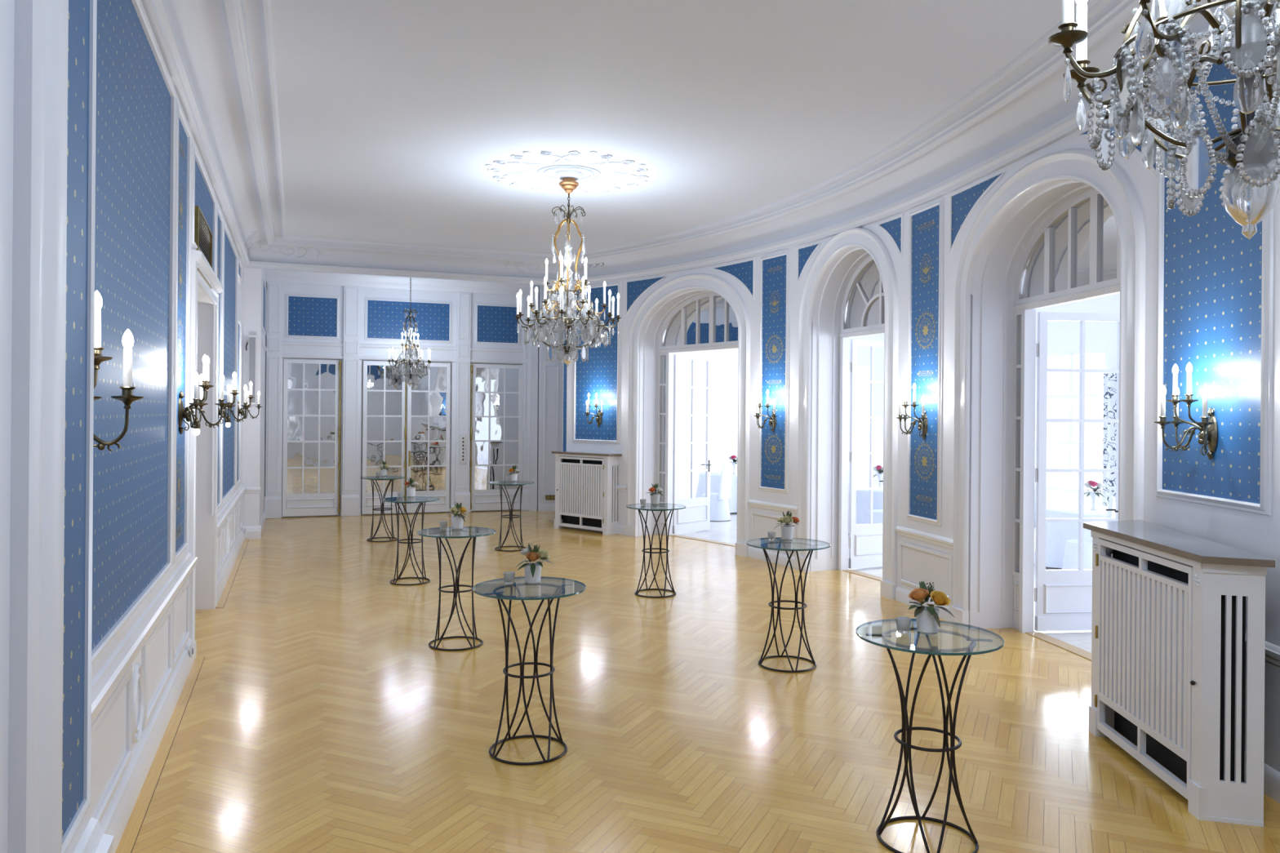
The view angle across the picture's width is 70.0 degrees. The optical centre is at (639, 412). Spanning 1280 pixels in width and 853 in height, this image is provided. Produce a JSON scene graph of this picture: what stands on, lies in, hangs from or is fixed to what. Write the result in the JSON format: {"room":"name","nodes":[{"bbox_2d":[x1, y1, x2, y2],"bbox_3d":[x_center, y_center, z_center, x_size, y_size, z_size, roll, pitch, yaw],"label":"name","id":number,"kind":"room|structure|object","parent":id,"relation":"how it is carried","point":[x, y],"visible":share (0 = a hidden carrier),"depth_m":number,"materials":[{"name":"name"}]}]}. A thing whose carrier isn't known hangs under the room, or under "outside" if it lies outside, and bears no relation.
{"room":"historic interior","nodes":[
{"label":"historic interior","id":0,"kind":"room"},
{"bbox_2d":[0,0,114,852],"bbox_3d":[-0.508,-0.354,-0.436,0.338,4.900,6.140,0,0,-20],"label":"wall","id":1,"kind":"structure","parent":0,"point":[48,47],"depth_m":1.85,"materials":[{"name":"white paint"}]},
{"bbox_2d":[88,0,245,823],"bbox_3d":[-4.094,-0.383,8.077,0.580,4.700,12.600,0,0,-20],"label":"wall","id":2,"kind":"structure","parent":0,"point":[167,504],"depth_m":5.25,"materials":[{"name":"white paint"}]},
{"bbox_2d":[93,290,143,451],"bbox_3d":[-1.803,-0.116,2.913,0.364,0.571,0.325,0,0,29],"label":"wall sconce","id":3,"kind":"object","parent":2,"relation":"attached to","point":[126,397],"visible":0.15,"depth_m":2.96,"materials":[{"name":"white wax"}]},
{"bbox_2d":[99,527,244,852],"bbox_3d":[-3.921,1.869,8.228,0.045,0.200,12.350,0,0,-20],"label":"baseboard","id":4,"kind":"structure","parent":2,"relation":"attached to","point":[114,821],"depth_m":5.15,"materials":[{"name":"white paint"}]},
{"bbox_2d":[190,644,193,657],"bbox_3d":[-3.417,1.823,6.970,0.018,0.080,0.080,0,0,-20],"label":"wall socket","id":5,"kind":"object","parent":2,"relation":"attached to","point":[191,646],"visible":1,"depth_m":6.94,"materials":[{"name":"white plastic"}]},
{"bbox_2d":[194,205,212,288],"bbox_3d":[-3.803,-1.411,7.969,0.035,0.520,1.240,0,0,-20],"label":"air vent","id":6,"kind":"object","parent":2,"relation":"in","point":[202,233],"visible":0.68,"depth_m":7.82,"materials":[{"name":"gold metal"}]},
{"bbox_2d":[178,354,228,435],"bbox_3d":[-3.171,-0.123,6.571,0.325,0.580,0.364,0,0,20],"label":"wall sconce","id":7,"kind":"object","parent":2,"relation":"attached to","point":[204,385],"visible":1,"depth_m":6.53,"materials":[{"name":"brown metal"}]},
{"bbox_2d":[217,372,249,427],"bbox_3d":[-4.279,-0.131,9.535,0.364,0.580,0.325,0,0,29],"label":"wall sconce","id":8,"kind":"object","parent":2,"relation":"attached to","point":[229,393],"visible":0.91,"depth_m":9.51,"materials":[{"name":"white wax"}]},
{"bbox_2d":[237,382,262,422],"bbox_3d":[-5.494,-0.145,12.785,0.364,0.571,0.325,0,0,29],"label":"wall sconce","id":9,"kind":"object","parent":2,"relation":"attached to","point":[241,411],"visible":0.8,"depth_m":12.75,"materials":[{"name":"brown metal"}]},
{"bbox_2d":[241,267,266,539],"bbox_3d":[-6.457,-0.452,15.390,0.275,4.800,2.845,0,0,-20],"label":"wall","id":10,"kind":"structure","parent":0,"point":[255,291],"depth_m":14.11,"materials":[{"name":"white paint"}]},
{"bbox_2d":[245,335,256,404],"bbox_3d":[-5.973,-0.648,14.032,0.152,1.060,0.126,0,0,-20],"label":"loudspeaker","id":11,"kind":"object","parent":10,"relation":"attached to","point":[251,343],"visible":0.83,"depth_m":13.98,"materials":[{"name":"white plastic"}]},
{"bbox_2d":[248,337,255,402],"bbox_3d":[-5.932,-0.647,13.984,0.090,1.000,0.007,0,0,-20],"label":"grille","id":12,"kind":"object","parent":11,"relation":"attached to","point":[251,340],"depth_m":13.98,"materials":[{"name":"grey paint"}]},
{"bbox_2d":[264,269,563,518],"bbox_3d":[-4.242,-0.484,17.641,6.400,4.900,0.578,0,0,-20],"label":"wall","id":13,"kind":"structure","parent":0,"point":[352,319],"depth_m":17.62,"materials":[{"name":"white paint"}]},
{"bbox_2d":[282,359,341,516],"bbox_3d":[-6.109,0.476,17.035,1.012,2.910,0.102,0,0,-20],"label":"door","id":14,"kind":"structure","parent":13,"relation":"in","point":[311,452],"depth_m":17.05,"materials":[{"name":"white paint"}]},
{"bbox_2d":[280,505,471,517],"bbox_3d":[-5.107,1.887,17.405,3.790,0.145,0.028,0,0,-20],"label":"baseboard","id":15,"kind":"structure","parent":13,"relation":"attached to","point":[451,506],"depth_m":17.32,"materials":[{"name":"white paint"}]},
{"bbox_2d":[361,360,406,514],"bbox_3d":[-4.882,0.486,17.493,0.812,2.910,0.102,0,0,-20],"label":"door","id":16,"kind":"structure","parent":13,"relation":"in","point":[384,394],"depth_m":17.50,"materials":[{"name":"white paint"}]},
{"bbox_2d":[406,362,450,512],"bbox_3d":[-4.108,0.492,17.777,0.820,2.910,0.113,0,0,-20],"label":"door","id":17,"kind":"structure","parent":13,"relation":"in","point":[428,399],"depth_m":17.82,"materials":[{"name":"white paint"}]},
{"bbox_2d":[459,435,466,463],"bbox_3d":[-3.470,0.722,17.934,0.130,0.560,0.056,0,0,-20],"label":"switch panel","id":18,"kind":"object","parent":13,"relation":"attached to","point":[462,437],"visible":1,"depth_m":17.93,"materials":[{"name":"white plastic"}]},
{"bbox_2d":[470,364,522,511],"bbox_3d":[-2.870,0.502,18.245,1.052,2.910,0.102,0,0,-20],"label":"door","id":19,"kind":"structure","parent":13,"relation":"in","point":[496,390],"depth_m":18.26,"materials":[{"name":"white paint"}]},
{"bbox_2d":[546,495,555,499],"bbox_3d":[-1.789,1.704,18.270,0.169,0.069,0.020,0,0,-20],"label":"socket plate","id":20,"kind":"object","parent":13,"relation":"attached to","point":[548,497],"visible":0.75,"depth_m":18.26,"materials":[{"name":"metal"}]},
{"bbox_2d":[271,0,1077,254],"bbox_3d":[-0.595,-2.670,9.645,9.600,0.270,13.300,0,0,-20],"label":"ceiling","id":21,"kind":"structure","parent":0,"point":[451,123],"depth_m":7.63,"materials":[{"name":"paint"}]},
{"bbox_2d":[514,177,622,366],"bbox_3d":[-0.783,-1.566,9.983,1.167,2.080,1.167,0,0,-20],"label":"chandelier","id":22,"kind":"object","parent":21,"relation":"hanging from","point":[592,334],"visible":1,"depth_m":9.86,"materials":[{"name":"clear glass"}]},
{"bbox_2d":[115,492,1279,852],"bbox_3d":[2.119,2.030,10.140,14.300,0.034,24.500,0,0,-20],"label":"floor","id":23,"kind":"structure","parent":0,"point":[315,711],"depth_m":5.94,"materials":[{"name":"brown wood"}]},
{"bbox_2d":[360,475,404,542],"bbox_3d":[-3.966,1.485,14.077,0.664,0.967,0.664,0,0,34],"label":"bar table","id":24,"kind":"object","parent":23,"relation":"on","point":[392,478],"visible":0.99,"depth_m":14.03,"materials":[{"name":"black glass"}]},
{"bbox_2d":[377,461,391,475],"bbox_3d":[-4.000,0.881,14.338,0.216,0.237,0.195,0,0,0],"label":"flower pot","id":25,"kind":"object","parent":24,"relation":"on","point":[384,470],"visible":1,"depth_m":14.29,"materials":[{"name":"white ceramic"}]},
{"bbox_2d":[381,496,439,585],"bbox_3d":[-2.679,1.495,10.661,0.664,0.967,0.664,0,0,38],"label":"bar table","id":26,"kind":"object","parent":23,"relation":"on","point":[404,500],"visible":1,"depth_m":10.62,"materials":[{"name":"metal"}]},
{"bbox_2d":[397,491,403,497],"bbox_3d":[-2.847,0.976,10.856,0.072,0.067,0.072,0,0,-20],"label":"glass","id":27,"kind":"object","parent":26,"relation":"on","point":[400,494],"visible":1,"depth_m":10.83,"materials":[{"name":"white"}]},
{"bbox_2d":[403,478,421,497],"bbox_3d":[-2.724,0.892,10.921,0.220,0.236,0.219,0,0,-14],"label":"flower pot","id":28,"kind":"object","parent":26,"relation":"on","point":[411,491],"visible":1,"depth_m":10.88,"materials":[{"name":"white ceramic"}]},
{"bbox_2d":[417,526,496,651],"bbox_3d":[-1.572,1.504,7.829,0.664,0.967,0.664,0,0,39],"label":"bar table","id":29,"kind":"object","parent":23,"relation":"on","point":[475,530],"visible":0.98,"depth_m":7.80,"materials":[{"name":"metal"}]},
{"bbox_2d":[439,520,447,529],"bbox_3d":[-1.711,0.985,7.959,0.072,0.067,0.072,0,0,-20],"label":"glass","id":30,"kind":"object","parent":29,"relation":"on","point":[443,524],"visible":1,"depth_m":7.93,"materials":[{"name":"white"}]},
{"bbox_2d":[447,502,466,529],"bbox_3d":[-1.594,0.900,7.974,0.197,0.238,0.228,0,0,-11],"label":"flower pot","id":31,"kind":"object","parent":29,"relation":"on","point":[457,520],"visible":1,"depth_m":7.93,"materials":[{"name":"white ceramic"}]},
{"bbox_2d":[488,480,534,551],"bbox_3d":[-1.869,1.502,13.249,0.664,0.967,0.664,0,0,42],"label":"bar table","id":32,"kind":"object","parent":23,"relation":"on","point":[520,483],"visible":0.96,"depth_m":13.19,"materials":[{"name":"metal"}]},
{"bbox_2d":[507,464,519,481],"bbox_3d":[-1.865,0.897,13.515,0.207,0.240,0.199,0,0,36],"label":"flower pot","id":33,"kind":"object","parent":32,"relation":"on","point":[513,477],"visible":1,"depth_m":13.47,"materials":[{"name":"white ceramic"}]},
{"bbox_2d":[472,576,586,765],"bbox_3d":[-0.654,1.511,5.386,0.664,0.967,0.664,0,0,-35],"label":"bar table","id":34,"kind":"object","parent":23,"relation":"on","point":[499,596],"visible":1,"depth_m":5.35,"materials":[{"name":"metal"}]},
{"bbox_2d":[502,571,515,584],"bbox_3d":[-0.783,0.992,5.470,0.072,0.067,0.072,0,0,-20],"label":"glass","id":35,"kind":"object","parent":34,"relation":"on","point":[508,576],"visible":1,"depth_m":5.44,"materials":[{"name":"white"}]},
{"bbox_2d":[515,543,553,584],"bbox_3d":[-0.636,0.908,5.487,0.224,0.238,0.196,0,0,28],"label":"flower pot","id":36,"kind":"object","parent":34,"relation":"on","point":[532,571],"visible":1,"depth_m":5.46,"materials":[{"name":"white ceramic"}]},
{"bbox_2d":[551,451,622,535],"bbox_3d":[-0.875,1.335,15.386,1.406,1.315,0.382,0,0,42],"label":"radiator cover","id":37,"kind":"object","parent":23,"relation":"on","point":[586,489],"visible":1,"depth_m":15.21,"materials":[{"name":"white paint"}]},
{"bbox_2d":[626,502,686,598],"bbox_3d":[0.173,1.518,10.072,0.664,0.967,0.664,0,0,-21],"label":"bar table","id":38,"kind":"object","parent":23,"relation":"on","point":[661,507],"visible":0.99,"depth_m":10.03,"materials":[{"name":"metal"}]},
{"bbox_2d":[640,498,646,505],"bbox_3d":[0.034,0.999,10.130,0.072,0.067,0.072,0,0,-20],"label":"glass","id":39,"kind":"object","parent":38,"relation":"on","point":[642,501],"visible":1,"depth_m":10.10,"materials":[{"name":"white"}]},
{"bbox_2d":[647,483,663,504],"bbox_3d":[0.176,0.915,10.263,0.212,0.236,0.221,0,0,25],"label":"flower pot","id":40,"kind":"object","parent":38,"relation":"on","point":[655,497],"visible":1,"depth_m":10.24,"materials":[{"name":"white ceramic"}]},
{"bbox_2d":[695,471,737,512],"bbox_3d":[1.849,1.620,18.723,1.532,0.730,1.531,0,0,-20],"label":"banquet table","id":41,"kind":"object","parent":23,"relation":"on","point":[715,477],"visible":0.23,"depth_m":18.19,"materials":[{"name":"white fabric"}]},
{"bbox_2d":[728,455,737,474],"bbox_3d":[1.912,1.065,18.564,0.282,0.377,0.316,0,0,-5],"label":"bouquet","id":42,"kind":"object","parent":41,"relation":"on","point":[734,462],"visible":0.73,"depth_m":18.52,"materials":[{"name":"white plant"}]},
{"bbox_2d":[702,465,732,520],"bbox_3d":[1.399,1.487,17.075,0.600,1.020,0.551,0,0,35],"label":"covered chair","id":43,"kind":"object","parent":23,"relation":"on","point":[719,505],"visible":0.84,"depth_m":16.85,"materials":[{"name":"white fabric"}]},
{"bbox_2d":[746,537,831,672],"bbox_3d":[1.175,1.526,7.276,0.664,0.967,0.664,0,0,-6],"label":"bar table","id":44,"kind":"object","parent":23,"relation":"on","point":[763,547],"visible":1,"depth_m":7.24,"materials":[{"name":"metal"}]},
{"bbox_2d":[767,531,776,540],"bbox_3d":[1.071,1.007,7.426,0.072,0.067,0.072,0,0,-20],"label":"glass","id":45,"kind":"object","parent":44,"relation":"on","point":[771,535],"visible":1,"depth_m":7.40,"materials":[{"name":"white"}]},
{"bbox_2d":[773,510,799,540],"bbox_3d":[1.196,0.922,7.476,0.220,0.238,0.201,0,0,38],"label":"flower pot","id":46,"kind":"object","parent":44,"relation":"on","point":[787,531],"visible":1,"depth_m":7.44,"materials":[{"name":"white ceramic"}]},
{"bbox_2d":[848,484,883,533],"bbox_3d":[4.058,1.637,15.385,1.532,0.730,1.531,0,0,-20],"label":"banquet table","id":47,"kind":"object","parent":23,"relation":"on","point":[862,496],"visible":0.12,"depth_m":14.87,"materials":[{"name":"white fabric"}]},
{"bbox_2d":[873,465,883,487],"bbox_3d":[4.023,1.082,15.345,0.257,0.377,0.292,0,0,15],"label":"bouquet","id":48,"kind":"object","parent":47,"relation":"on","point":[878,468],"visible":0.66,"depth_m":15.31,"materials":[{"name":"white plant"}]},
{"bbox_2d":[865,509,883,524],"bbox_3d":[3.807,1.506,14.345,0.600,1.020,0.551,0,0,45],"label":"covered chair","id":49,"kind":"object","parent":23,"relation":"on","point":[877,514],"visible":0.12,"depth_m":14.19,"materials":[{"name":"white fabric"}]},
{"bbox_2d":[855,618,1004,852],"bbox_3d":[1.351,1.527,4.294,0.664,0.967,0.664,0,0,10],"label":"bar table","id":50,"kind":"object","parent":23,"relation":"on","point":[905,742],"visible":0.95,"depth_m":4.24,"materials":[{"name":"metal"}]},
{"bbox_2d":[895,616,911,633],"bbox_3d":[1.246,1.008,4.327,0.072,0.067,0.072,0,0,-20],"label":"glass","id":51,"kind":"object","parent":50,"relation":"on","point":[903,624],"visible":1,"depth_m":4.30,"materials":[{"name":"white"}]},
{"bbox_2d":[908,581,955,634],"bbox_3d":[1.381,0.925,4.334,0.212,0.236,0.239,0,0,18],"label":"flower pot","id":52,"kind":"object","parent":50,"relation":"on","point":[927,619],"visible":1,"depth_m":4.29,"materials":[{"name":"white ceramic"}]},
{"bbox_2d":[1034,505,1115,568],"bbox_3d":[6.044,1.653,12.071,1.532,0.730,1.531,0,0,-20],"label":"banquet table","id":53,"kind":"object","parent":23,"relation":"on","point":[1057,534],"visible":0.37,"depth_m":11.84,"materials":[{"name":"white fabric"}]},
{"bbox_2d":[1084,480,1105,510],"bbox_3d":[5.991,1.097,12.073,0.336,0.377,0.297,0,0,40],"label":"bouquet","id":54,"kind":"object","parent":53,"relation":"on","point":[1095,493],"visible":1,"depth_m":12.04,"materials":[{"name":"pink plant"}]},
{"bbox_2d":[1062,496,1115,569],"bbox_3d":[5.413,1.519,11.049,0.600,1.020,0.551,0,0,25],"label":"covered chair","id":55,"kind":"object","parent":23,"relation":"on","point":[1070,562],"visible":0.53,"depth_m":10.92,"materials":[{"name":"white fabric"}]},
{"bbox_2d":[1083,520,1275,826],"bbox_3d":[2.960,1.366,5.254,0.448,1.315,1.705,0,0,10],"label":"radiator cover","id":56,"kind":"object","parent":23,"relation":"on","point":[1168,628],"visible":1,"depth_m":4.73,"materials":[{"name":"white paint"}]},
{"bbox_2d":[672,348,737,493],"bbox_3d":[0.885,-0.193,22.696,7.550,4.400,0.100,0,0,-20],"label":"wall","id":57,"kind":"structure","parent":0,"point":[724,362],"depth_m":22.97,"materials":[{"name":"white paint"}]},
{"bbox_2d":[562,50,1279,772],"bbox_3d":[2.035,-0.334,10.341,2.508,4.700,13.410,0,0,-20],"label":"wall","id":58,"kind":"structure","parent":0,"point":[1195,290],"depth_m":8.60,"materials":[{"name":"white paint"}]},
{"bbox_2d":[584,392,604,426],"bbox_3d":[-0.761,-0.038,15.241,0.364,0.571,0.325,0,0,1],"label":"wall sconce","id":59,"kind":"object","parent":58,"relation":"attached to","point":[599,415],"visible":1,"depth_m":15.22,"materials":[{"name":"brown metal"}]},
{"bbox_2d":[141,0,1227,285],"bbox_3d":[-0.721,-2.396,9.547,6.900,0.440,12.197,0,0,-20],"label":"trim","id":60,"kind":"structure","parent":58,"relation":"attached to","point":[219,56],"depth_m":8.84,"materials":[{"name":"paint"}]},
{"bbox_2d":[657,292,738,546],"bbox_3d":[1.111,0.074,14.149,0.230,3.870,2.397,0,0,-38],"label":"door frame","id":61,"kind":"structure","parent":58,"relation":"in","point":[704,322],"depth_m":14.72,"materials":[{"name":"white paint"}]},
{"bbox_2d":[671,354,711,533],"bbox_3d":[0.850,0.522,15.219,0.885,2.930,0.151,0,0,-40],"label":"door","id":62,"kind":"structure","parent":61,"relation":"attached to","point":[695,517],"depth_m":15.20,"materials":[{"name":"white paint"}]},
{"bbox_2d":[753,389,777,431],"bbox_3d":[1.686,-0.019,12.198,0.366,0.569,0.325,0,0,21],"label":"wall sconce","id":63,"kind":"object","parent":58,"relation":"attached to","point":[772,420],"visible":1,"depth_m":12.14,"materials":[{"name":"brown metal"}]},
{"bbox_2d":[837,255,884,581],"bbox_3d":[2.920,0.038,11.002,0.204,3.970,1.648,0,0,-20],"label":"door frame","id":64,"kind":"structure","parent":58,"relation":"in","point":[863,308],"depth_m":11.64,"materials":[{"name":"white paint"}]},
{"bbox_2d":[848,339,884,568],"bbox_3d":[2.982,0.539,11.857,0.686,2.930,0.153,0,0,-20],"label":"door","id":65,"kind":"structure","parent":64,"relation":"attached to","point":[864,540],"depth_m":11.75,"materials":[{"name":"white paint"}]},
{"bbox_2d":[895,382,928,439],"bbox_3d":[2.790,-0.010,9.316,0.325,0.569,0.366,0,0,27],"label":"wall sconce","id":66,"kind":"object","parent":58,"relation":"attached to","point":[922,424],"visible":1,"depth_m":9.29,"materials":[{"name":"brown metal"}]},
{"bbox_2d":[564,524,1279,804],"bbox_3d":[1.686,1.941,10.214,1.780,0.145,12.740,0,0,-20],"label":"baseboard","id":67,"kind":"structure","parent":58,"relation":"attached to","point":[1271,776],"depth_m":9.59,"materials":[{"name":"white paint"}]},
{"bbox_2d":[1012,187,1119,660],"bbox_3d":[3.736,0.095,7.464,0.206,3.870,2.312,0,0,-7],"label":"door frame","id":68,"kind":"structure","parent":58,"relation":"in","point":[1073,255],"depth_m":8.26,"materials":[{"name":"white paint"}]},
{"bbox_2d":[1034,311,1119,631],"bbox_3d":[4.073,0.548,8.460,0.886,2.930,0.147,0,0,-6],"label":"door","id":69,"kind":"structure","parent":68,"relation":"attached to","point":[1063,598],"depth_m":8.42,"materials":[{"name":"white paint"}]},
{"bbox_2d":[1154,362,1217,459],"bbox_3d":[3.248,-0.006,5.397,0.325,0.569,0.366,0,0,-33],"label":"wall sconce","id":70,"kind":"object","parent":58,"relation":"attached to","point":[1207,435],"visible":1,"depth_m":5.38,"materials":[{"name":"brown metal"}]},
{"bbox_2d":[848,293,1119,526],"bbox_3d":[7.835,-0.137,14.672,0.150,4.400,20.000,0,0,-20],"label":"wall","id":71,"kind":"structure","parent":0,"point":[1062,335],"depth_m":16.00,"materials":[{"name":"white paint"}]},
{"bbox_2d":[848,367,862,469],"bbox_3d":[5.018,0.140,22.160,0.080,2.400,1.500,0,0,-20],"label":"window","id":72,"kind":"structure","parent":71,"relation":"in","point":[858,368],"depth_m":21.50,"materials":[{"name":"white paint"}]},
{"bbox_2d":[1046,348,1106,494],"bbox_3d":[7.433,0.160,15.697,0.080,2.400,1.500,0,0,-20],"label":"window","id":73,"kind":"structure","parent":71,"relation":"in","point":[1073,396],"depth_m":15.67,"materials":[{"name":"white paint"}]},
{"bbox_2d":[1102,368,1116,506],"bbox_3d":[7.707,0.684,14.440,0.070,2.744,0.950,0,0,-20],"label":"curtain","id":74,"kind":"object","parent":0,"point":[1109,379],"visible":0.13,"depth_m":14.74,"materials":[{"name":"white fabric"}]},
{"bbox_3d":[2.281,-2.782,0.526,6.600,0.100,6.403,0,0,-20],"label":"ceiling","id":75,"kind":"structure","parent":0,"visible":0},
{"bbox_2d":[1047,0,1279,239],"bbox_3d":[1.308,-1.530,1.934,0.780,2.330,0.790,0,0,-8],"label":"chandelier","id":76,"kind":"object","parent":75,"relation":"hanging from","point":[1246,34],"visible":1,"depth_m":1.90,"materials":[{"name":"clear glass"}]},
{"bbox_3d":[-3.834,-2.831,16.600,6.400,0.100,2.800,0,0,-20],"label":"ceiling","id":77,"kind":"structure","parent":0,"visible":0},
{"bbox_2d":[386,278,431,386],"bbox_3d":[-4.130,-1.624,16.429,0.790,2.330,0.780,0,0,2],"label":"chandelier","id":78,"kind":"object","parent":77,"relation":"hanging from","point":[409,354],"visible":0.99,"depth_m":16.37,"materials":[{"name":"clear glass"}]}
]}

